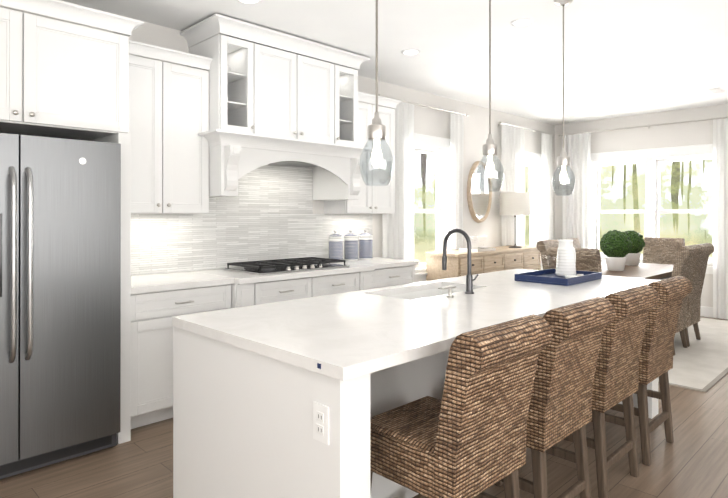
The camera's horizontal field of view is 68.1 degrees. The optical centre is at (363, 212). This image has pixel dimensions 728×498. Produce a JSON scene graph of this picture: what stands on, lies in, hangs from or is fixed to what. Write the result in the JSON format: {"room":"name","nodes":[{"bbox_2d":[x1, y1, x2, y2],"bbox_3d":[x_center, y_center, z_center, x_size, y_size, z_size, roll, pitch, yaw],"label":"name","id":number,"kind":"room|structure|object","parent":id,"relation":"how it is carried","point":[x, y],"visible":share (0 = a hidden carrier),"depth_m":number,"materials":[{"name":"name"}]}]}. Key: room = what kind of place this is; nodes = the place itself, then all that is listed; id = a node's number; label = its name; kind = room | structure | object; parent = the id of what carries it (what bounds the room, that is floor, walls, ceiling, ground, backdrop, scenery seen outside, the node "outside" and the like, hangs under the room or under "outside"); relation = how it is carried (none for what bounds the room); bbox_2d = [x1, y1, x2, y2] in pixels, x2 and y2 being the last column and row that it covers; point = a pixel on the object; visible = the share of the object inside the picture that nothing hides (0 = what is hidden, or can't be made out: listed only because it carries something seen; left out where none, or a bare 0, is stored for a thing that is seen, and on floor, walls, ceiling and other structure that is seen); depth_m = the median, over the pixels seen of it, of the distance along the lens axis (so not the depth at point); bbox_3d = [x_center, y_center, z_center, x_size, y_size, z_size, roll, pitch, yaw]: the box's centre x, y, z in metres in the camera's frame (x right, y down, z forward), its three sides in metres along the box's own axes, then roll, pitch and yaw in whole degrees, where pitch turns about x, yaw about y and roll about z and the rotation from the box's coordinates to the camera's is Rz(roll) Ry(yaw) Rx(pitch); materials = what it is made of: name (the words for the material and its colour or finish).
{"room":"dining room and kitchen","nodes":[
{"label":"dining room and kitchen","id":0,"kind":"room"},
{"bbox_2d":[0,5,554,273],"bbox_3d":[-0.619,-0.020,5.160,10.600,2.800,0.200,0,0,-45],"label":"wall","id":1,"kind":"structure","parent":0,"point":[431,122],"depth_m":6.91,"materials":[{"name":"paint"}]},
{"bbox_2d":[128,40,215,213],"bbox_3d":[-1.508,-0.568,3.871,0.719,1.150,0.375,0,0,-45],"label":"upper cabinet","id":2,"kind":"object","parent":1,"relation":"attached to","point":[172,107],"depth_m":3.82,"materials":[{"name":"white wood"}]},
{"bbox_2d":[212,23,343,153],"bbox_3d":[-0.713,-0.997,4.575,0.936,0.821,0.498,0,0,-45],"label":"upper cabinet","id":3,"kind":"object","parent":1,"relation":"attached to","point":[220,115],"depth_m":4.29,"materials":[{"name":"white wood"}]},
{"bbox_2d":[320,90,395,213],"bbox_3d":[-0.037,-0.564,5.362,0.670,1.150,0.330,0,0,-45],"label":"upper cabinet","id":4,"kind":"object","parent":1,"relation":"attached to","point":[343,190],"depth_m":5.12,"materials":[{"name":"white wood"}]},
{"bbox_2d":[378,94,468,259],"bbox_3d":[0.713,0.053,6.258,1.620,2.630,0.114,0,0,-45],"label":"curtain","id":5,"kind":"object","parent":1,"relation":"hanging from","point":[398,234],"visible":0.62,"depth_m":6.03,"materials":[{"name":"white fabric"}]},
{"bbox_2d":[414,133,453,282],"bbox_3d":[0.694,-0.052,6.434,1.080,1.720,0.240,0,0,-45],"label":"window","id":6,"kind":"structure","parent":1,"relation":"in","point":[427,144],"depth_m":6.68,"materials":[{"name":"white"}]},
{"bbox_2d":[467,161,491,222],"bbox_3d":[1.534,-0.275,7.122,0.550,0.820,0.038,0,0,-45],"label":"oval mirror","id":7,"kind":"object","parent":1,"relation":"attached to","point":[479,203],"visible":0.75,"depth_m":7.08,"materials":[{"name":"brown wood"}]},
{"bbox_2d":[510,151,540,263],"bbox_3d":[2.398,-0.047,8.124,1.080,1.720,0.240,0,0,-45],"label":"window","id":8,"kind":"structure","parent":1,"relation":"in","point":[532,160],"depth_m":8.40,"materials":[{"name":"white"}]},
{"bbox_2d":[498,121,554,269],"bbox_3d":[2.402,0.057,7.935,1.580,2.630,0.112,0,0,-45],"label":"curtain","id":9,"kind":"object","parent":1,"relation":"hanging from","point":[512,149],"visible":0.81,"depth_m":7.72,"materials":[{"name":"white fabric"}]},
{"bbox_2d":[0,316,727,497],"bbox_3d":[2.127,1.423,2.387,10.600,0.100,8.000,0,0,-45],"label":"floor","id":10,"kind":"structure","parent":0,"point":[691,461],"depth_m":2.91,"materials":[{"name":"brown wood"}]},
{"bbox_2d":[0,133,120,478],"bbox_3d":[-1.976,0.487,3.047,0.910,1.775,0.828,0,0,-45],"label":"refrigerator","id":11,"kind":"object","parent":10,"relation":"on","point":[60,282],"visible":1,"depth_m":2.89,"materials":[{"name":"grey metal"}]},
{"bbox_2d":[0,0,143,443],"bbox_3d":[-2.034,0.107,3.091,1.239,2.535,0.740,0,0,-45],"label":"cabinet","id":12,"kind":"object","parent":10,"relation":"on","point":[62,79],"visible":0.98,"depth_m":3.07,"materials":[{"name":"white wood"}]},
{"bbox_2d":[131,285,222,428],"bbox_3d":[-1.415,0.940,3.788,0.739,0.873,0.618,0,0,-45],"label":"base cabinet","id":13,"kind":"object","parent":10,"relation":"on","point":[152,314],"depth_m":3.46,"materials":[{"name":"white wood"}]},
{"bbox_2d":[131,257,418,292],"bbox_3d":[-0.655,0.483,4.477,2.790,0.040,0.712,0,0,-45],"label":"countertop","id":14,"kind":"structure","parent":13,"relation":"on","point":[194,278],"depth_m":3.97,"materials":[{"name":"white stone"}]},
{"bbox_2d":[223,257,349,274],"bbox_3d":[-0.633,0.434,4.497,0.910,0.056,0.530,0,0,-45],"label":"cooktop","id":15,"kind":"object","parent":14,"relation":"in","point":[262,267],"visible":1,"depth_m":4.35,"materials":[{"name":"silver metal"}]},
{"bbox_2d":[328,230,342,259],"bbox_3d":[-0.266,0.315,5.087,0.140,0.297,0.140,0,0,-45],"label":"canister","id":16,"kind":"object","parent":14,"relation":"on","point":[335,245],"visible":0.81,"depth_m":5.03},
{"bbox_2d":[344,230,357,260],"bbox_3d":[-0.124,0.315,5.227,0.140,0.297,0.140,0,0,-45],"label":"canister","id":17,"kind":"object","parent":14,"relation":"on","point":[350,246],"visible":0.98,"depth_m":5.17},
{"bbox_2d":[359,230,372,259],"bbox_3d":[0.018,0.316,5.368,0.140,0.297,0.140,0,0,-45],"label":"canister","id":18,"kind":"object","parent":14,"relation":"on","point":[365,245],"visible":1,"depth_m":5.31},
{"bbox_2d":[223,281,266,308],"bbox_3d":[-1.078,0.941,4.076,0.281,0.873,0.684,0,0,-45],"label":"base cabinet","id":19,"kind":"object","parent":10,"relation":"on","point":[235,295],"depth_m":3.83,"materials":[{"name":"white wood"}]},
{"bbox_2d":[267,273,354,302],"bbox_3d":[-0.649,0.942,4.505,1.060,0.873,0.678,0,0,-45],"label":"base cabinet","id":20,"kind":"object","parent":10,"relation":"on","point":[302,287],"depth_m":4.25,"materials":[{"name":"white wood"}]},
{"bbox_2d":[355,269,378,290],"bbox_3d":[-0.215,0.943,4.932,0.283,0.873,0.684,0,0,-45],"label":"base cabinet","id":21,"kind":"object","parent":10,"relation":"on","point":[363,281],"depth_m":4.70,"materials":[{"name":"white wood"}]},
{"bbox_2d":[379,265,414,287],"bbox_3d":[0.052,0.944,5.243,0.675,0.873,0.618,0,0,-45],"label":"base cabinet","id":22,"kind":"object","parent":10,"relation":"on","point":[405,274],"depth_m":5.07,"materials":[{"name":"white wood"}]},
{"bbox_2d":[173,281,657,497],"bbox_3d":[0.573,0.938,3.060,2.940,0.874,1.134,0,0,-45],"label":"kitchen island","id":23,"kind":"object","parent":10,"relation":"on","point":[252,384],"depth_m":2.00,"materials":[{"name":"white painted wood"}]},
{"bbox_2d":[313,401,328,444],"bbox_3d":[-0.135,0.656,1.681,0.008,0.116,0.072,0,0,-45],"label":"outlet","id":24,"kind":"object","parent":23,"relation":"attached to","point":[320,422],"visible":1,"depth_m":1.68,"materials":[{"name":"white plastic"}]},
{"bbox_2d":[172,269,655,380],"bbox_3d":[0.605,0.479,3.029,2.980,0.040,1.114,0,0,-45],"label":"island countertop","id":25,"kind":"structure","parent":23,"relation":"on","point":[340,336],"depth_m":2.29,"materials":[{"name":"white stone"}]},
{"bbox_2d":[384,285,459,300],"bbox_3d":[0.384,0.607,3.223,0.764,0.240,0.384,0,0,-45],"label":"sink","id":26,"kind":"object","parent":25,"relation":"in","point":[429,290],"depth_m":3.46,"materials":[{"name":"white ceramic"}]},
{"bbox_2d":[438,229,477,297],"bbox_3d":[0.475,0.275,3.056,0.363,0.366,0.217,0,0,-45],"label":"faucet","id":27,"kind":"object","parent":25,"relation":"on","point":[469,283],"visible":1,"depth_m":3.06,"materials":[{"name":"grey metal"}]},
{"bbox_2d":[515,269,601,285],"bbox_3d":[1.337,0.437,3.697,0.540,0.045,0.370,0,0,-45],"label":"serving tray","id":28,"kind":"object","parent":25,"relation":"on","point":[549,276],"visible":0.83,"depth_m":3.58,"materials":[{"name":"blue paint"}]},
{"bbox_2d":[538,255,583,278],"bbox_3d":[1.304,0.366,3.632,0.282,0.160,0.254,0,0,-45],"label":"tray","id":29,"kind":"object","parent":28,"relation":"on","point":[568,276],"visible":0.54,"depth_m":3.63,"materials":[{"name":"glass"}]},
{"bbox_2d":[555,239,575,276],"bbox_3d":[1.448,0.319,3.842,0.181,0.256,0.140,0,0,-45],"label":"pitcher","id":30,"kind":"object","parent":28,"relation":"on","point":[566,254],"visible":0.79,"depth_m":3.78,"materials":[{"name":"white ceramic"}]},
{"bbox_2d":[370,314,552,497],"bbox_3d":[0.307,0.871,1.965,0.448,1.000,0.583,0,0,-45],"label":"bar stool","id":31,"kind":"object","parent":10,"relation":"on","point":[465,437],"visible":0.83,"depth_m":1.79,"materials":[{"name":"wicker"}]},
{"bbox_2d":[425,246,540,280],"bbox_3d":[1.579,0.924,6.824,1.950,0.920,0.489,0,0,-45],"label":"sideboard","id":32,"kind":"object","parent":10,"relation":"on","point":[500,258],"visible":0.44,"depth_m":6.36,"materials":[{"name":"brown wood"}]},
{"bbox_2d":[459,247,495,251],"bbox_3d":[1.388,0.448,6.585,0.400,0.030,0.260,0,0,-45],"label":"tray","id":33,"kind":"object","parent":32,"relation":"on","point":[479,249],"visible":0.85,"depth_m":6.52,"materials":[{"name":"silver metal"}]},
{"bbox_2d":[499,192,530,247],"bbox_3d":[2.016,0.099,7.188,0.410,0.730,0.410,0,0,-45],"label":"table lamp","id":34,"kind":"object","parent":32,"relation":"on","point":[515,203],"visible":1,"depth_m":7.02,"materials":[{"name":"beige fabric"}]},
{"bbox_2d":[494,297,615,497],"bbox_3d":[0.726,0.873,2.381,0.448,1.000,0.583,0,0,-45],"label":"bar stool","id":35,"kind":"object","parent":10,"relation":"on","point":[560,408],"visible":0.58,"depth_m":2.17,"materials":[{"name":"wicker"}]},
{"bbox_2d":[518,285,659,497],"bbox_3d":[1.145,0.874,2.796,0.448,1.000,0.583,0,0,-45],"label":"bar stool","id":36,"kind":"object","parent":10,"relation":"on","point":[616,379],"visible":0.46,"depth_m":2.58,"materials":[{"name":"wicker"}]},
{"bbox_2d":[566,276,692,465],"bbox_3d":[1.564,0.875,3.212,0.448,1.000,0.583,0,0,-45],"label":"bar stool","id":37,"kind":"object","parent":10,"relation":"on","point":[656,358],"visible":0.56,"depth_m":2.99,"materials":[{"name":"wicker"}]},
{"bbox_2d":[658,317,727,392],"bbox_3d":[3.009,1.377,6.127,3.380,0.010,2.290,0,0,-45],"label":"rug","id":38,"kind":"object","parent":10,"relation":"on","point":[701,365],"visible":0.18,"depth_m":5.06,"materials":[{"name":"beige carpet"}]},
{"bbox_2d":[536,239,558,269],"bbox_3d":[2.420,0.847,6.282,0.458,1.048,0.652,0,0,-45],"label":"dining chair","id":39,"kind":"object","parent":38,"relation":"on","point":[542,246],"visible":0.08,"depth_m":6.30,"materials":[{"name":"wicker"}]},
{"bbox_2d":[546,247,601,271],"bbox_3d":[2.090,0.844,5.097,0.652,1.048,0.458,0,0,-45],"label":"dining chair","id":40,"kind":"object","parent":38,"relation":"on","point":[588,259],"depth_m":4.81,"materials":[{"name":"wicker"}]},
{"bbox_2d":[569,238,580,247],"bbox_3d":[2.775,0.848,6.634,0.458,1.048,0.652,0,0,-45],"label":"dining chair","id":41,"kind":"object","parent":38,"relation":"on","point":[576,243],"visible":0.04,"depth_m":6.88,"materials":[{"name":"wicker"}]},
{"bbox_2d":[601,261,672,279],"bbox_3d":[2.881,0.994,6.009,1.730,0.753,0.980,0,0,-45],"label":"dining table","id":42,"kind":"object","parent":38,"relation":"on","point":[652,271],"visible":0.04,"depth_m":5.66,"materials":[{"name":"brown wood"}]},
{"bbox_2d":[599,230,631,270],"bbox_3d":[2.693,0.398,5.769,0.315,0.435,0.318,0,0,-45],"label":"topiary","id":43,"kind":"object","parent":42,"relation":"on","point":[615,246],"visible":1,"depth_m":5.68,"materials":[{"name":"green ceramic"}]},
{"bbox_2d":[625,230,644,265],"bbox_3d":[3.148,0.413,6.359,0.298,0.409,0.300,0,0,-45],"label":"topiary","id":44,"kind":"object","parent":42,"relation":"on","point":[633,255],"visible":0.58,"depth_m":6.26,"materials":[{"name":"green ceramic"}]},
{"bbox_2d":[643,237,684,264],"bbox_3d":[3.729,0.849,6.850,0.652,1.048,0.458,0,0,-45],"label":"dining chair","id":45,"kind":"object","parent":38,"relation":"on","point":[659,250],"visible":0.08,"depth_m":7.00,"materials":[{"name":"wicker"}]},
{"bbox_2d":[671,245,701,355],"bbox_3d":[2.987,0.845,5.454,0.458,1.048,0.652,0,0,-45],"label":"dining chair","id":46,"kind":"object","parent":38,"relation":"on","point":[685,260],"visible":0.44,"depth_m":5.27,"materials":[{"name":"wicker"}]},
{"bbox_2d":[685,243,714,346],"bbox_3d":[3.335,0.846,5.799,0.458,1.048,0.652,0,0,-45],"label":"dining chair","id":47,"kind":"object","parent":38,"relation":"on","point":[694,305],"visible":0.27,"depth_m":5.62,"materials":[{"name":"wicker"}]},
{"bbox_2d":[61,0,727,124],"bbox_3d":[2.127,-1.478,2.394,10.600,0.100,8.000,0,0,-45],"label":"ceiling","id":48,"kind":"structure","parent":0,"point":[631,57],"depth_m":4.53,"materials":[{"name":"paint"}]},
{"bbox_2d":[237,0,260,3],"bbox_3d":[-0.767,-1.418,3.580,0.170,0.010,0.170,0,0,-45],"label":"recessed light","id":49,"kind":"object","parent":48,"relation":"in","point":[250,1],"visible":1,"depth_m":3.61,"materials":[{"name":"white"}]},
{"bbox_2d":[359,0,393,185],"bbox_3d":[0.055,-0.772,2.323,0.152,1.309,0.152,0,0,-45],"label":"pendant light","id":50,"kind":"object","parent":48,"relation":"hanging from","point":[377,131],"visible":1,"depth_m":2.30,"materials":[{"name":"clear glass"}]},
{"bbox_2d":[401,49,419,54],"bbox_3d":[0.411,-1.415,4.749,0.170,0.010,0.170,0,0,-45],"label":"recessed light","id":51,"kind":"object","parent":48,"relation":"in","point":[410,51],"visible":0.98,"depth_m":4.73,"materials":[{"name":"white"}]},
{"bbox_2d":[476,0,503,191],"bbox_3d":[0.690,-0.770,2.954,0.152,1.309,0.152,0,0,-45],"label":"pendant light","id":52,"kind":"object","parent":48,"relation":"hanging from","point":[490,149],"visible":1,"depth_m":2.94,"materials":[{"name":"clear glass"}]},
{"bbox_2d":[510,18,533,26],"bbox_3d":[1.179,-1.417,4.017,0.170,0.010,0.170,0,0,-45],"label":"recessed light","id":53,"kind":"object","parent":48,"relation":"in","point":[519,22],"visible":1,"depth_m":4.00,"materials":[{"name":"white"}]},
{"bbox_2d":[552,0,575,194],"bbox_3d":[1.326,-0.769,3.584,0.152,1.309,0.152,0,0,-45],"label":"pendant light","id":54,"kind":"object","parent":48,"relation":"hanging from","point":[563,160],"visible":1,"depth_m":3.57,"materials":[{"name":"clear glass"}]},
{"bbox_2d":[564,108,576,110],"bbox_3d":[2.819,-1.408,7.377,0.170,0.010,0.170,0,0,-45],"label":"recessed light","id":55,"kind":"object","parent":48,"relation":"in","point":[570,109],"visible":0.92,"depth_m":7.34,"materials":[{"name":"white"}]},
{"bbox_2d":[708,87,725,93],"bbox_3d":[4.088,-1.413,6.240,0.300,0.007,0.120,0,0,-45],"label":"recessed light","id":56,"kind":"object","parent":48,"relation":"in","point":[716,90],"visible":1,"depth_m":6.22,"materials":[{"name":"white"}]},
{"bbox_2d":[555,104,727,306],"bbox_3d":[5.819,-0.018,6.052,0.200,2.800,7.600,0,0,-45],"label":"wall","id":57,"kind":"structure","parent":0,"point":[682,134],"depth_m":7.69,"materials":[{"name":"paint"}]},
{"bbox_2d":[558,116,727,318],"bbox_3d":[4.101,0.056,7.560,0.114,2.630,2.820,0,0,-45],"label":"curtain","id":58,"kind":"object","parent":57,"relation":"hanging from","point":[576,213],"visible":0.69,"depth_m":7.13,"materials":[{"name":"white fabric"}]},
{"bbox_2d":[591,144,712,273],"bbox_3d":[4.122,-0.048,7.735,0.240,1.720,1.840,0,0,-45],"label":"window","id":59,"kind":"structure","parent":57,"relation":"in","point":[652,159],"depth_m":7.69,"materials":[{"name":"white"}]},
{"bbox_2d":[700,306,712,317],"bbox_3d":[5.742,1.315,5.973,0.016,0.135,7.600,0,0,-45],"label":"baseboard","id":60,"kind":"structure","parent":57,"relation":"attached to","point":[706,311],"depth_m":7.15,"materials":[{"name":"white wood"}]}
]}

